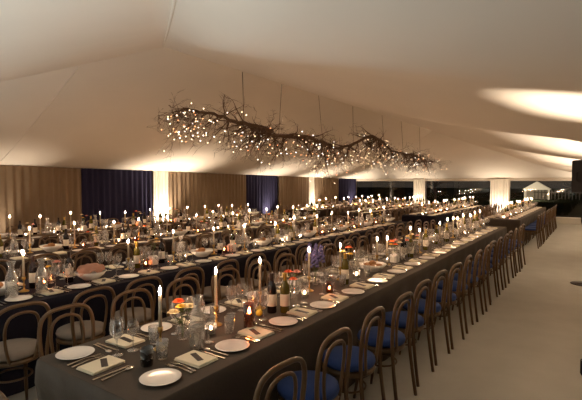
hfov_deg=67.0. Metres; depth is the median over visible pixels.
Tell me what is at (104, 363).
menu card
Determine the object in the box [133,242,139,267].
wine bottle
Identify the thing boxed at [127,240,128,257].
taper candle
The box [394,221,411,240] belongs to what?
dining chair
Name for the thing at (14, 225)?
dining chair
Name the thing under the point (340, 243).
taper candle
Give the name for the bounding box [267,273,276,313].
wine bottle
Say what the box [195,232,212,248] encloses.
dining chair
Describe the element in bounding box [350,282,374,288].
napkin
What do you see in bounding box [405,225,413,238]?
dining chair
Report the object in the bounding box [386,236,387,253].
taper candle
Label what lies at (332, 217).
dining chair
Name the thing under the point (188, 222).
wine bottle
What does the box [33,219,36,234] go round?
wine bottle
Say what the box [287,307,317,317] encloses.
napkin
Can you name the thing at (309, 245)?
flower
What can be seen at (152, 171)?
wall
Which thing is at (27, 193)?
curtain
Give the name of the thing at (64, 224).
wine bottle
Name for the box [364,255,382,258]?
napkin
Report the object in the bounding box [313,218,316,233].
wine bottle
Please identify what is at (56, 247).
serving bowl
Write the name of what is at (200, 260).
plate
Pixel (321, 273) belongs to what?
plate
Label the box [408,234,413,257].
wine bottle
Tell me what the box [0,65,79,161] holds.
trim
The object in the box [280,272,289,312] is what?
wine bottle
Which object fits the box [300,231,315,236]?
serving bowl
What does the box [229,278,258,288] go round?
seat cushion
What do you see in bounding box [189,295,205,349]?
carafe
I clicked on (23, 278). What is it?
candlestick
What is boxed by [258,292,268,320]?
wine glass
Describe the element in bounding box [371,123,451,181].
branch
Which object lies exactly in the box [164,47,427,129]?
trim
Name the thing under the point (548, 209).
dining chair
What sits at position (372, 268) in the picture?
serving bowl
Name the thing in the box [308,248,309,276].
taper candle
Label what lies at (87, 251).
dining chair
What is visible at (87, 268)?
bread
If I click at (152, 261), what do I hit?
flower pot
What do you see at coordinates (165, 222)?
dining chair
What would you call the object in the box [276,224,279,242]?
wine bottle
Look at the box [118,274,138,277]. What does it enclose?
plate
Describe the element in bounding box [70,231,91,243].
dining chair
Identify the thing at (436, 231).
wine bottle
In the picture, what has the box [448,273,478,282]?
seat cushion
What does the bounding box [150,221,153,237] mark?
wine bottle
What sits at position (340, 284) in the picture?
tumbler
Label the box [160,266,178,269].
plate
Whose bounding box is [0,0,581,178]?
ceiling
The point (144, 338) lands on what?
fork
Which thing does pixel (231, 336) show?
fork
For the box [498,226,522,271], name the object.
dining chair
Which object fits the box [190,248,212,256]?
serving bowl
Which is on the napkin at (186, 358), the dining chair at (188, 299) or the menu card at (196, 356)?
the menu card at (196, 356)
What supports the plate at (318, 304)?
on the tablecloth at (237, 376)
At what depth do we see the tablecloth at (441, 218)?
13.29 m
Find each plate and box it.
[4,295,32,301]
[55,346,94,359]
[67,283,90,288]
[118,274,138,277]
[139,368,181,385]
[141,322,171,331]
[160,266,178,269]
[195,259,211,262]
[199,306,225,313]
[215,339,249,351]
[225,254,239,256]
[246,291,266,296]
[251,249,263,251]
[269,316,297,325]
[280,280,300,284]
[310,272,327,275]
[310,301,335,307]
[342,288,364,293]
[355,258,370,260]
[367,278,387,282]
[387,269,405,272]
[404,262,420,265]
[419,256,434,258]
[432,251,446,253]
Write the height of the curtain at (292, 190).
1.993 m
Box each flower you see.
[167,309,182,336]
[173,298,184,323]
[174,304,184,335]
[177,303,188,337]
[179,303,196,332]
[284,269,291,293]
[291,269,300,290]
[305,242,315,276]
[310,249,318,269]
[313,243,318,278]
[315,245,324,282]
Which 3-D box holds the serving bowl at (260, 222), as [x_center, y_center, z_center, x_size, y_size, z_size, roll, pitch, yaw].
[-0.778,0.537,10.236,0.310,0.085,0.310,2,3,35]
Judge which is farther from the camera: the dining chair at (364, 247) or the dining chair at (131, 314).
the dining chair at (364, 247)
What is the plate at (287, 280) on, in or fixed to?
on the tablecloth at (237, 376)
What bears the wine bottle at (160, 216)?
on the tablecloth at (34, 244)
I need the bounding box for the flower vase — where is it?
[177,321,187,340]
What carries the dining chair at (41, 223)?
on the floor
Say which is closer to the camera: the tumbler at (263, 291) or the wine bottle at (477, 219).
the tumbler at (263, 291)
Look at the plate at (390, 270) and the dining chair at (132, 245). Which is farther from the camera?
the dining chair at (132, 245)
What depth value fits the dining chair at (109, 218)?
10.52 m
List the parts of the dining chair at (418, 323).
seat frame, frame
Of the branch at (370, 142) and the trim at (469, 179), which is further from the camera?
the trim at (469, 179)
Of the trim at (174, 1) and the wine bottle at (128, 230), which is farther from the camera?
the wine bottle at (128, 230)
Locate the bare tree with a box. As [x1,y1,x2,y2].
[427,181,449,203]
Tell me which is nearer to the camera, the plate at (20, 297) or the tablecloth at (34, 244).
the plate at (20, 297)
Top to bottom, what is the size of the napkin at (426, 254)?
0.015 m
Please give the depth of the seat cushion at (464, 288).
5.23 m
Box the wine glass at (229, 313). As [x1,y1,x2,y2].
[226,285,236,314]
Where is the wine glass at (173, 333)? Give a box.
[169,302,180,334]
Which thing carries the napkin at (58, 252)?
on the tablecloth at (123, 257)
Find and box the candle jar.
[243,302,254,327]
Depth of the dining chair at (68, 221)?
9.74 m
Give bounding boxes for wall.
[81,171,338,221]
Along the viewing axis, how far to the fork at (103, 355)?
2.44 m
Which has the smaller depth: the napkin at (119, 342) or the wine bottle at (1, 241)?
the napkin at (119, 342)
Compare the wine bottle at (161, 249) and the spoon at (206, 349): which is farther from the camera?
the wine bottle at (161, 249)
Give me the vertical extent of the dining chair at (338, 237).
0.884 m
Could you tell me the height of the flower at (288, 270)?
0.226 m
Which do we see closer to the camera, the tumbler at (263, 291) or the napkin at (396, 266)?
the tumbler at (263, 291)
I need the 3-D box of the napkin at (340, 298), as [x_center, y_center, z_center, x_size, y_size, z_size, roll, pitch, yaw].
[0.378,0.838,3.781,0.200,0.015,0.151,2,3,33]
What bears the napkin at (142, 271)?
on the tablecloth at (23, 325)
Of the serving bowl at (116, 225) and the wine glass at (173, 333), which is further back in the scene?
the serving bowl at (116, 225)
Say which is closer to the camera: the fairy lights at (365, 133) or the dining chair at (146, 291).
the dining chair at (146, 291)
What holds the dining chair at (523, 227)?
on the floor
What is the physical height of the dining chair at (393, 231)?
0.884 m
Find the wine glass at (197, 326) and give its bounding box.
[195,302,204,327]
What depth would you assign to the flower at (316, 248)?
4.30 m
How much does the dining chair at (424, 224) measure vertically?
0.884 m
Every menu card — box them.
[100,358,107,366]
[120,337,133,342]
[190,353,203,360]
[249,328,260,334]
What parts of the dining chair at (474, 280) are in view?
frame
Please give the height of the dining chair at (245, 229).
0.884 m
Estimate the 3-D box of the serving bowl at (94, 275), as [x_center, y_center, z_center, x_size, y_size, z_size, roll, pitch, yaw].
[-2.059,0.770,4.527,0.310,0.085,0.310,2,3,35]
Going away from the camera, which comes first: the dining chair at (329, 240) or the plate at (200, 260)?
the plate at (200, 260)
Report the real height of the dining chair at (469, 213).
0.884 m
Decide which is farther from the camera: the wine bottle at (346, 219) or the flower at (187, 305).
the wine bottle at (346, 219)
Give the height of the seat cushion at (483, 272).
0.071 m
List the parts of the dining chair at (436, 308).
seat frame, frame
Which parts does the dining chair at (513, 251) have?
frame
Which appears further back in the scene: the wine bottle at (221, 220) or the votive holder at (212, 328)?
the wine bottle at (221, 220)
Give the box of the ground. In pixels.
[357,187,581,221]
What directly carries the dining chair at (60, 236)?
on the floor
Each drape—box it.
[153,171,168,220]
[309,177,313,206]
[413,179,424,203]
[490,179,509,211]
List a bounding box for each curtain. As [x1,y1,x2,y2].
[0,165,81,234]
[81,168,152,227]
[168,172,245,218]
[246,175,277,215]
[279,176,308,218]
[314,177,338,206]
[338,178,355,204]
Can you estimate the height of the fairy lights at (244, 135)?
1.063 m
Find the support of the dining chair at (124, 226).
on the floor
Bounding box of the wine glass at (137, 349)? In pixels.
[127,319,138,351]
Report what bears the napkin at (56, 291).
on the tablecloth at (23, 325)
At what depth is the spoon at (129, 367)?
2.29 m
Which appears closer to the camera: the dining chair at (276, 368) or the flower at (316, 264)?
the dining chair at (276, 368)
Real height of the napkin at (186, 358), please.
0.015 m
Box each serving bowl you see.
[0,282,16,295]
[39,244,62,251]
[74,269,106,279]
[112,223,125,227]
[172,229,187,234]
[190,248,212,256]
[193,216,203,219]
[251,221,263,224]
[253,238,272,244]
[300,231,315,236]
[334,225,348,229]
[359,261,385,271]
[360,221,372,225]
[384,217,394,220]
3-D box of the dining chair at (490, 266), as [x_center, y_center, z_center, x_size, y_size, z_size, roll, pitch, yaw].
[2.864,1.039,6.658,0.433,0.884,0.411,2,3,39]
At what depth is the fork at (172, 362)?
2.37 m
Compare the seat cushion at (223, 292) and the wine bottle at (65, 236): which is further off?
the wine bottle at (65, 236)
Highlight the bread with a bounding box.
[76,263,104,275]
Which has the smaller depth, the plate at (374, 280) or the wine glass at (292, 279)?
the wine glass at (292, 279)
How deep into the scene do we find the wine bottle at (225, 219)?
9.35 m
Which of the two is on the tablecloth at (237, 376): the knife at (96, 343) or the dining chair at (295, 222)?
the knife at (96, 343)
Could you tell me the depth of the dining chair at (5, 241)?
6.85 m
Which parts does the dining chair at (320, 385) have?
seat frame, frame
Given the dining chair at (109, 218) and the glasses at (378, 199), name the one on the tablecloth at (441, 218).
the glasses at (378, 199)
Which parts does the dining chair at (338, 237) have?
frame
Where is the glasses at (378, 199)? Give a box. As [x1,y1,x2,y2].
[297,199,535,211]
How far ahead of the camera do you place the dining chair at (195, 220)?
9.93 m
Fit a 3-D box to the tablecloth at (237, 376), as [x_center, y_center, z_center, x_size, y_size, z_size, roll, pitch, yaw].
[1.682,1.117,6.207,1.090,0.738,9.738,2,3,35]
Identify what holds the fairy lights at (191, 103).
attached to the branch at (265, 130)
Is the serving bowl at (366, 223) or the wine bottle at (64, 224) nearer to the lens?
the wine bottle at (64, 224)
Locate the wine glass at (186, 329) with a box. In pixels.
[184,298,195,330]
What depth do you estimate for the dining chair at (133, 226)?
8.65 m
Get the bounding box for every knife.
[92,365,129,380]
[96,343,118,350]
[198,350,225,358]
[256,326,281,331]
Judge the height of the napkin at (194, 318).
0.015 m
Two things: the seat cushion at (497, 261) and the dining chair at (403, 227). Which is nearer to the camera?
the seat cushion at (497, 261)
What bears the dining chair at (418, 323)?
on the floor
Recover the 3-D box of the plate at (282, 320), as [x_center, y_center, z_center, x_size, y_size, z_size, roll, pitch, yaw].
[-0.054,0.864,3.123,0.208,0.016,0.208,2,3,35]
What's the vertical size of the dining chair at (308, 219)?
0.884 m
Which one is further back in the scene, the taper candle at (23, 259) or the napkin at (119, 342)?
the taper candle at (23, 259)
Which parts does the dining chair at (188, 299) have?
seat frame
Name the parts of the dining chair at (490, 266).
frame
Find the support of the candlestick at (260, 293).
on the tablecloth at (237, 376)
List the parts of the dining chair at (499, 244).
frame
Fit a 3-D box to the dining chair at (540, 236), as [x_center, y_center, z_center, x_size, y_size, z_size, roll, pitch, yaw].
[6.755,0.810,12.246,0.428,0.884,0.411,2,3,33]
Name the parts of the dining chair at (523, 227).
frame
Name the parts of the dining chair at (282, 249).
frame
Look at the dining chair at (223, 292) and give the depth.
4.93 m
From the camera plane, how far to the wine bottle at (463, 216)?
8.84 m
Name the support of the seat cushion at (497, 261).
on the dining chair at (499, 244)
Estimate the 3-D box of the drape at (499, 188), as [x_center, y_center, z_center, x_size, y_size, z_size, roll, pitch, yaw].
[9.732,-0.033,20.500,0.840,1.868,0.059,2,3,35]
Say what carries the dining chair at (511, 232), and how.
on the floor
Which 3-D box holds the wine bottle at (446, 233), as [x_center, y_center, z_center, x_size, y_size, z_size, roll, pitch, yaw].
[2.607,0.546,7.370,0.075,0.304,0.075,-2,3,-43]
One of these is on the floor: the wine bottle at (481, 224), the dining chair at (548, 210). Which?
the dining chair at (548, 210)
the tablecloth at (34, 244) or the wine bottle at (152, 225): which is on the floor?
the tablecloth at (34, 244)
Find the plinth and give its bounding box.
[556,217,580,224]
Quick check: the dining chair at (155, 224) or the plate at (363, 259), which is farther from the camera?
the dining chair at (155, 224)
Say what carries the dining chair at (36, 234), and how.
on the floor
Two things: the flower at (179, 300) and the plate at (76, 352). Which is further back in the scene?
the flower at (179, 300)
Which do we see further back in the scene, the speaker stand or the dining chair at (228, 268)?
the speaker stand
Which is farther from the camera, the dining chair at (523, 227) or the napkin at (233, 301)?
the dining chair at (523, 227)
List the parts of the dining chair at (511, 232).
frame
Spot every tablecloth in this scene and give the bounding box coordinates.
[0,216,334,281]
[0,220,409,396]
[4,213,274,251]
[35,225,506,399]
[288,202,388,224]
[340,204,430,224]
[402,205,485,233]
[484,207,545,240]
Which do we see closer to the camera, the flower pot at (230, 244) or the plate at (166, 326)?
the plate at (166, 326)
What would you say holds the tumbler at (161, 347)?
on the tablecloth at (237, 376)
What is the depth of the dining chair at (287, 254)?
5.27 m
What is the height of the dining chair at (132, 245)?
0.884 m
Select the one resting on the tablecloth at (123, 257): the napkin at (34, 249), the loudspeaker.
the napkin at (34, 249)
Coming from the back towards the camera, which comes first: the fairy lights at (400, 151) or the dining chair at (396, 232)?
the fairy lights at (400, 151)
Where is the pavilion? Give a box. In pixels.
[524,181,550,199]
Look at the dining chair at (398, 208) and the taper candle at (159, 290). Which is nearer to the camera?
the taper candle at (159, 290)
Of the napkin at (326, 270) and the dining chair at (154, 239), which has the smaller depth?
the napkin at (326, 270)
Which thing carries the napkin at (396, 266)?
on the tablecloth at (237, 376)
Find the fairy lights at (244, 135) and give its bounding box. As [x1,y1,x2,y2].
[236,135,356,177]
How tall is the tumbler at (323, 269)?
0.107 m
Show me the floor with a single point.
(527, 345)
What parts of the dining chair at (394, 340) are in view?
leg, leg, seat frame, frame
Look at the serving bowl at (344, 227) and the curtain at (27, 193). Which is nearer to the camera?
the serving bowl at (344, 227)
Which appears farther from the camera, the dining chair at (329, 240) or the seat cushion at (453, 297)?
the dining chair at (329, 240)
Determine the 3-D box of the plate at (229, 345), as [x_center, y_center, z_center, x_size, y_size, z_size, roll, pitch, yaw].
[-0.354,0.883,2.658,0.208,0.016,0.208,2,3,35]
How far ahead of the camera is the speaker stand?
7.55 m
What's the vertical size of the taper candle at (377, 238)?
0.231 m
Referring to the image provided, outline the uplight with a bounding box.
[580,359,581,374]
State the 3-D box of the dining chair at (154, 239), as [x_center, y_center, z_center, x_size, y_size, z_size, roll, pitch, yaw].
[-2.207,1.033,6.810,0.428,0.884,0.411,2,3,34]
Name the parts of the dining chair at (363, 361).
seat frame, frame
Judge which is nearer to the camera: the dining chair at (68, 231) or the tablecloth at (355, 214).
the dining chair at (68, 231)
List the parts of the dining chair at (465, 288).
frame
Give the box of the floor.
[7,223,581,399]
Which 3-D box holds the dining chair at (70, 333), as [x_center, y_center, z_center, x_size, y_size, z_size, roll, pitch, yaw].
[-1.766,1.158,3.736,0.433,0.884,0.411,1,3,32]
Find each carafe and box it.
[5,261,18,297]
[35,258,47,293]
[177,236,184,260]
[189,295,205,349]
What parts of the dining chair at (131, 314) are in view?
seat frame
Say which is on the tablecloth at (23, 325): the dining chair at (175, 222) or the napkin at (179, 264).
the napkin at (179, 264)
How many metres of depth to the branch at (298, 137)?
9.84 m
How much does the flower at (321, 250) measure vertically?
0.383 m
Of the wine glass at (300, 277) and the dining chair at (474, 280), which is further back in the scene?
the dining chair at (474, 280)
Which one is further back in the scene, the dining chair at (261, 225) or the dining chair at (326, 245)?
the dining chair at (261, 225)
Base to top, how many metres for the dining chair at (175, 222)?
0.884 m
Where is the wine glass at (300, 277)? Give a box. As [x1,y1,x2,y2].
[299,277,308,303]
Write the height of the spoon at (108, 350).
0.010 m
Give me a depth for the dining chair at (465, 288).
5.21 m
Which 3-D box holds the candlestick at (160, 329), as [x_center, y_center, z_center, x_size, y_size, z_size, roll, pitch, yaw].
[-0.781,0.825,2.632,0.086,0.135,0.086,1,3,23]
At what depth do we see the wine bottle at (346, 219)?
9.43 m
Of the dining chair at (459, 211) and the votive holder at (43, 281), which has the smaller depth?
the votive holder at (43, 281)
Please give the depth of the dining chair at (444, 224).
12.94 m
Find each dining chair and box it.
[0,260,14,281]
[0,265,7,281]
[0,301,51,399]
[0,391,7,399]
[1,237,16,250]
[3,237,28,251]
[5,225,26,232]
[19,256,55,279]
[24,234,50,248]
[28,253,61,273]
[37,223,52,232]
[37,303,94,357]
[38,234,62,247]
[55,286,115,351]
[57,231,79,243]
[61,221,78,229]
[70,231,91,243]
[71,250,98,270]
[74,247,102,264]
[89,228,108,241]
[99,229,117,240]
[104,218,118,225]
[107,246,132,264]
[109,243,134,263]
[110,288,153,333]
[115,226,132,237]
[115,276,162,329]
[130,226,142,235]
[141,241,159,258]
[144,239,165,257]
[149,224,164,233]
[159,222,174,232]
[162,267,204,313]
[165,277,200,316]
[170,222,184,231]
[171,237,192,252]
[174,235,191,251]
[190,220,202,229]
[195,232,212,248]
[197,234,214,248]
[197,259,238,306]
[211,267,240,302]
[221,231,236,244]
[229,253,265,292]
[238,227,252,242]
[240,229,253,241]
[247,260,271,290]
[253,356,306,399]
[256,225,268,238]
[257,248,291,282]
[259,226,272,237]
[275,253,297,281]
[277,327,352,399]
[279,243,310,276]
[292,222,302,230]
[300,248,314,273]
[301,219,310,230]
[303,239,331,271]
[305,220,313,230]
[318,219,327,228]
[321,235,345,264]
[321,306,385,399]
[323,243,337,267]
[328,217,337,226]
[332,207,339,220]
[337,233,360,259]
[341,239,355,258]
[349,230,372,254]
[353,291,416,399]
[356,236,369,256]
[361,227,384,255]
[371,233,380,251]
[377,279,434,386]
[379,225,394,246]
[383,230,392,248]
[389,223,404,243]
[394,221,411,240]
[395,227,404,243]
[396,208,401,220]
[399,269,450,365]
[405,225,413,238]
[408,220,421,239]
[415,223,422,238]
[417,262,464,349]
[423,221,429,234]
[430,220,435,232]
[434,255,473,333]
[442,212,457,229]
[446,249,483,321]
[448,211,460,227]
[456,244,491,311]
[468,211,471,224]
[468,240,497,301]
[474,237,503,294]
[481,233,509,287]
[490,231,513,280]
[493,228,517,275]
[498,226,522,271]
[503,224,525,266]
[523,215,539,248]
[525,214,542,245]
[528,212,543,243]
[530,211,545,241]
[532,210,547,239]
[534,210,548,236]
[535,209,549,233]
[537,208,551,234]
[544,206,555,229]
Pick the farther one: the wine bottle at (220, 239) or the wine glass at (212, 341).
the wine bottle at (220, 239)
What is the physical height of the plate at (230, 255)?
0.016 m
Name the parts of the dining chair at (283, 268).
frame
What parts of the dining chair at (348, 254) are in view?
frame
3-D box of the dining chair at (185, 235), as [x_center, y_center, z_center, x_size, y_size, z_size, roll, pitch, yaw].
[-1.901,1.015,7.239,0.428,0.884,0.411,2,3,34]
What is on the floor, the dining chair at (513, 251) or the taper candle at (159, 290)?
the dining chair at (513, 251)
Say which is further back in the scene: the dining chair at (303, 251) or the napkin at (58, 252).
the napkin at (58, 252)
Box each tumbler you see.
[128,262,134,272]
[140,345,153,367]
[148,324,158,344]
[155,338,168,360]
[210,305,219,321]
[224,315,234,333]
[256,290,264,303]
[295,279,302,290]
[323,269,329,279]
[339,274,345,285]
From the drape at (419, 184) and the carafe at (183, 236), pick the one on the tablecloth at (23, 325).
the carafe at (183, 236)
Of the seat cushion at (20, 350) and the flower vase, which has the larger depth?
the seat cushion at (20, 350)
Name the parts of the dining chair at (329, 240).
frame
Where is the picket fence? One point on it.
(534, 192)
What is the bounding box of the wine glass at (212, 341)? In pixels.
[202,308,215,343]
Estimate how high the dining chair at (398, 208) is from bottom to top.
0.884 m
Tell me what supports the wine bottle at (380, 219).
on the tablecloth at (23, 325)
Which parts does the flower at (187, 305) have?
stem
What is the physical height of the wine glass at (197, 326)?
0.183 m
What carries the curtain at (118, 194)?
hanging from the ceiling
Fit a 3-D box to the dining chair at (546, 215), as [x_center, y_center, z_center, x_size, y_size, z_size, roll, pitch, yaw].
[7.668,0.757,13.544,0.428,0.884,0.411,2,3,35]
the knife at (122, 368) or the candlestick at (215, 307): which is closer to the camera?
the knife at (122, 368)
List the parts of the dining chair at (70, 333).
leg, seat frame, frame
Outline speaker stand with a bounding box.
[570,281,581,285]
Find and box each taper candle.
[22,251,24,276]
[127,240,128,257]
[158,287,161,326]
[172,230,173,250]
[214,268,217,305]
[259,258,260,291]
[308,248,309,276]
[339,243,340,266]
[376,238,377,254]
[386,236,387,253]
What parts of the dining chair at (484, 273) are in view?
frame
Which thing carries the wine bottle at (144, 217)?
on the tablecloth at (34, 244)
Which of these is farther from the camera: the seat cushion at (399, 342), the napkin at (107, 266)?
the napkin at (107, 266)
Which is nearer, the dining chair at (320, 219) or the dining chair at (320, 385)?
the dining chair at (320, 385)
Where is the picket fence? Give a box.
[533,190,579,199]
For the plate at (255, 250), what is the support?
on the tablecloth at (23, 325)
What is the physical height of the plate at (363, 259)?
0.016 m
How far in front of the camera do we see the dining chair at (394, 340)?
3.46 m
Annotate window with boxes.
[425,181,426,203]
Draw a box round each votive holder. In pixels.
[40,276,48,286]
[142,258,148,266]
[205,322,216,334]
[300,288,308,297]
[325,281,332,292]
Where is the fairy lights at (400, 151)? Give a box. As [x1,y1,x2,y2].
[376,151,444,175]
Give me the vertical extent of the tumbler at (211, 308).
0.107 m
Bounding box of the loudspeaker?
[571,160,581,192]
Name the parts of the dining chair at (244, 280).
seat frame, frame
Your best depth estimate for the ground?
50.64 m
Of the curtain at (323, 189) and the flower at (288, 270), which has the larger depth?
the curtain at (323, 189)
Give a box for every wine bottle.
[0,234,2,257]
[18,221,22,236]
[29,255,37,288]
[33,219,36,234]
[56,217,60,232]
[62,217,66,231]
[63,229,68,249]
[65,252,73,282]
[89,216,92,230]
[94,226,98,245]
[120,224,124,241]
[126,223,130,240]
[132,213,134,226]
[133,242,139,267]
[143,212,145,224]
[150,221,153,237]
[158,238,164,262]
[159,211,161,223]
[186,218,189,233]
[217,231,222,253]
[219,215,222,228]
[223,215,226,228]
[230,229,234,243]
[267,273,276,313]
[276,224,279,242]
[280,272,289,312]
[289,223,292,240]
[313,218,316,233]
[341,253,348,284]
[345,214,348,225]
[378,210,381,222]
[401,235,406,258]
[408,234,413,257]
[423,229,427,249]
[434,225,438,243]
[444,223,448,241]
[453,220,456,236]
[462,216,465,231]
[472,216,475,230]
[475,214,478,227]
[480,213,483,225]
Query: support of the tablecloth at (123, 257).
on the floor
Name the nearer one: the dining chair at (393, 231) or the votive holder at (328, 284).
the votive holder at (328, 284)
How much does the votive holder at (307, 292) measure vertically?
0.068 m
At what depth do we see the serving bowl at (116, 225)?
9.52 m
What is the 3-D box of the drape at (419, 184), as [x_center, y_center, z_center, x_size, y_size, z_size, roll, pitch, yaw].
[6.600,-0.122,22.667,0.600,1.868,0.061,2,3,35]
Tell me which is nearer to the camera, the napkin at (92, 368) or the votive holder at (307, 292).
the napkin at (92, 368)
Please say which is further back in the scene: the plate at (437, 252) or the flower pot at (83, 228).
the flower pot at (83, 228)
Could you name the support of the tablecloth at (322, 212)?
on the floor
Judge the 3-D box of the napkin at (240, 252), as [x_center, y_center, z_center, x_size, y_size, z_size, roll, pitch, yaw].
[-0.656,0.740,6.175,0.200,0.015,0.151,2,3,34]
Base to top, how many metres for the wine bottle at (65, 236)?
0.304 m
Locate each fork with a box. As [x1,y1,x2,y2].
[67,353,101,365]
[71,354,105,367]
[127,333,147,339]
[130,332,153,337]
[164,363,192,373]
[170,361,195,371]
[231,336,257,341]
[235,334,260,340]
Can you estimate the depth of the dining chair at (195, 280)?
3.97 m
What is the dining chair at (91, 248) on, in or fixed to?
on the floor
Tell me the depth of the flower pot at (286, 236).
7.43 m
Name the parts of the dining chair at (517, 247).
frame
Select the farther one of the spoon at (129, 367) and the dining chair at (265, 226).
the dining chair at (265, 226)
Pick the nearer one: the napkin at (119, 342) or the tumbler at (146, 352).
the tumbler at (146, 352)
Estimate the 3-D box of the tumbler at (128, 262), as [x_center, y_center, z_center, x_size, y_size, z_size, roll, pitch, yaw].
[-1.765,0.744,4.872,0.072,0.107,0.072,2,3,35]
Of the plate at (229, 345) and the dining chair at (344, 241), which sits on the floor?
the dining chair at (344, 241)
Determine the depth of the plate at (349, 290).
4.00 m
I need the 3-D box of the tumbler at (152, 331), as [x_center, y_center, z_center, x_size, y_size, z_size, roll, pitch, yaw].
[-0.844,0.832,2.718,0.072,0.107,0.072,2,3,35]
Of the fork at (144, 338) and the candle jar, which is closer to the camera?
the fork at (144, 338)
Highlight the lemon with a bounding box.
[256,309,262,315]
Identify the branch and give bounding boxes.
[147,72,281,162]
[224,84,366,186]
[309,119,413,176]
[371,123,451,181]
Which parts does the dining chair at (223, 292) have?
seat frame, frame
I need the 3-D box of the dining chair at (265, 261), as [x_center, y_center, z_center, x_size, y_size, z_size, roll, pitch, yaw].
[-0.210,1.115,4.798,0.433,0.884,0.411,2,3,35]
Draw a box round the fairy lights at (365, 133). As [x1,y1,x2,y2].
[314,133,396,182]
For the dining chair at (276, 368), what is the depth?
2.13 m
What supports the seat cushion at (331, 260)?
on the dining chair at (338, 237)
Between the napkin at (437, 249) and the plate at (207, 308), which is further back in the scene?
the napkin at (437, 249)
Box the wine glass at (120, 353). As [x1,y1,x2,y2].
[109,317,123,356]
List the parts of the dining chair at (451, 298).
seat frame, frame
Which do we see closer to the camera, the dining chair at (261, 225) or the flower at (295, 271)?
the flower at (295, 271)
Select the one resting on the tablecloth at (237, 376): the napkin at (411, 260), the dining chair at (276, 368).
the napkin at (411, 260)
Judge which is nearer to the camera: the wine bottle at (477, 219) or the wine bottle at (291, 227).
the wine bottle at (291, 227)
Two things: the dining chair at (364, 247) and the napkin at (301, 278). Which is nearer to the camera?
the napkin at (301, 278)
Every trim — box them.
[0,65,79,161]
[163,0,175,47]
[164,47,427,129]
[356,178,571,180]
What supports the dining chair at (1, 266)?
on the floor
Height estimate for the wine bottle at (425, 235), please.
0.304 m
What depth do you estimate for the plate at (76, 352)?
2.55 m
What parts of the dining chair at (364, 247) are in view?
frame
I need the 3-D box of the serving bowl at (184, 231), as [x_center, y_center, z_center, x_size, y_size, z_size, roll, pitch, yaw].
[-2.100,0.615,8.329,0.310,0.085,0.310,2,3,35]
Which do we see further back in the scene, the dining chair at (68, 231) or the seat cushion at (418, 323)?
the dining chair at (68, 231)
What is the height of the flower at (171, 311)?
0.186 m
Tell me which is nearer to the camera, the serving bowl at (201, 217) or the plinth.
the serving bowl at (201, 217)
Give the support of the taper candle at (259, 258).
on the candlestick at (260, 293)
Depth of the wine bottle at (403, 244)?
5.73 m
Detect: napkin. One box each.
[9,256,28,259]
[28,248,42,250]
[37,288,62,295]
[53,251,66,253]
[56,273,76,277]
[76,355,124,375]
[91,278,115,283]
[105,264,123,268]
[105,334,144,348]
[138,269,159,274]
[170,314,203,325]
[174,350,217,368]
[176,262,195,266]
[208,256,226,259]
[225,298,252,306]
[236,251,252,254]
[238,326,273,339]
[260,246,274,249]
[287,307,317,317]
[297,276,319,281]
[321,293,348,301]
[325,268,339,272]
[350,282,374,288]
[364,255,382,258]
[373,273,394,278]
[392,265,412,269]
[409,259,426,262]
[423,253,439,256]
[434,248,449,251]
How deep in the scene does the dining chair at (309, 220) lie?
9.87 m
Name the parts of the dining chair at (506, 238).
frame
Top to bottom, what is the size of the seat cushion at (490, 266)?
0.071 m
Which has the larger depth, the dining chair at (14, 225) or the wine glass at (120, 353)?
the dining chair at (14, 225)
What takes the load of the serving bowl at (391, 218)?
on the tablecloth at (23, 325)
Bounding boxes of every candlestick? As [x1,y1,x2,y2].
[19,276,29,292]
[154,326,162,350]
[210,305,221,326]
[255,291,265,309]
[306,276,313,291]
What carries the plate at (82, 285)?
on the tablecloth at (23, 325)
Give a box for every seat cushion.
[0,338,36,362]
[55,320,105,339]
[115,307,150,323]
[162,295,192,308]
[200,286,230,297]
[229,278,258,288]
[257,271,282,280]
[277,370,339,399]
[279,265,304,273]
[321,255,338,261]
[322,345,375,371]
[349,247,367,252]
[357,326,405,347]
[381,311,423,328]
[403,299,440,313]
[421,289,456,301]
[435,280,467,291]
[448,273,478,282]
[457,267,486,275]
[468,261,492,268]
[474,257,499,263]
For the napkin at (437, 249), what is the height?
0.015 m
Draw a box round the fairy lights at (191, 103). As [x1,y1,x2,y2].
[161,103,286,151]
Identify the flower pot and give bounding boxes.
[80,225,86,230]
[147,255,157,264]
[227,243,235,251]
[283,234,290,240]
[390,253,399,262]
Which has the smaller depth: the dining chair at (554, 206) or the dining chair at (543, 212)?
the dining chair at (543, 212)
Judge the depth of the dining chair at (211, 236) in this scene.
7.21 m
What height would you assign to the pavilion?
1.850 m
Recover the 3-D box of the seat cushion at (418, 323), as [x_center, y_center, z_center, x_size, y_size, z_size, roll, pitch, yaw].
[1.021,1.090,4.035,0.388,0.071,0.388,2,3,37]
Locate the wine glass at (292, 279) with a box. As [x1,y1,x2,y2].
[291,279,301,306]
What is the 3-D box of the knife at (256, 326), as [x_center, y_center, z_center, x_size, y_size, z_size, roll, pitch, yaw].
[-0.158,0.875,2.989,0.220,0.003,0.018,2,3,33]
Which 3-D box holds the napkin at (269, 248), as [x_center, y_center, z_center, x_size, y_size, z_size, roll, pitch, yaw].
[-0.354,0.722,6.612,0.200,0.015,0.151,2,3,34]
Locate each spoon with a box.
[93,344,111,352]
[101,366,134,380]
[202,348,228,355]
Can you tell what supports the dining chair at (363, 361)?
on the floor
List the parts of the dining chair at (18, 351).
seat frame, leg, frame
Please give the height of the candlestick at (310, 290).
0.135 m
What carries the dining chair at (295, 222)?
on the floor
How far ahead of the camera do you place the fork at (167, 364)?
2.35 m
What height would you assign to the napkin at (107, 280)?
0.015 m

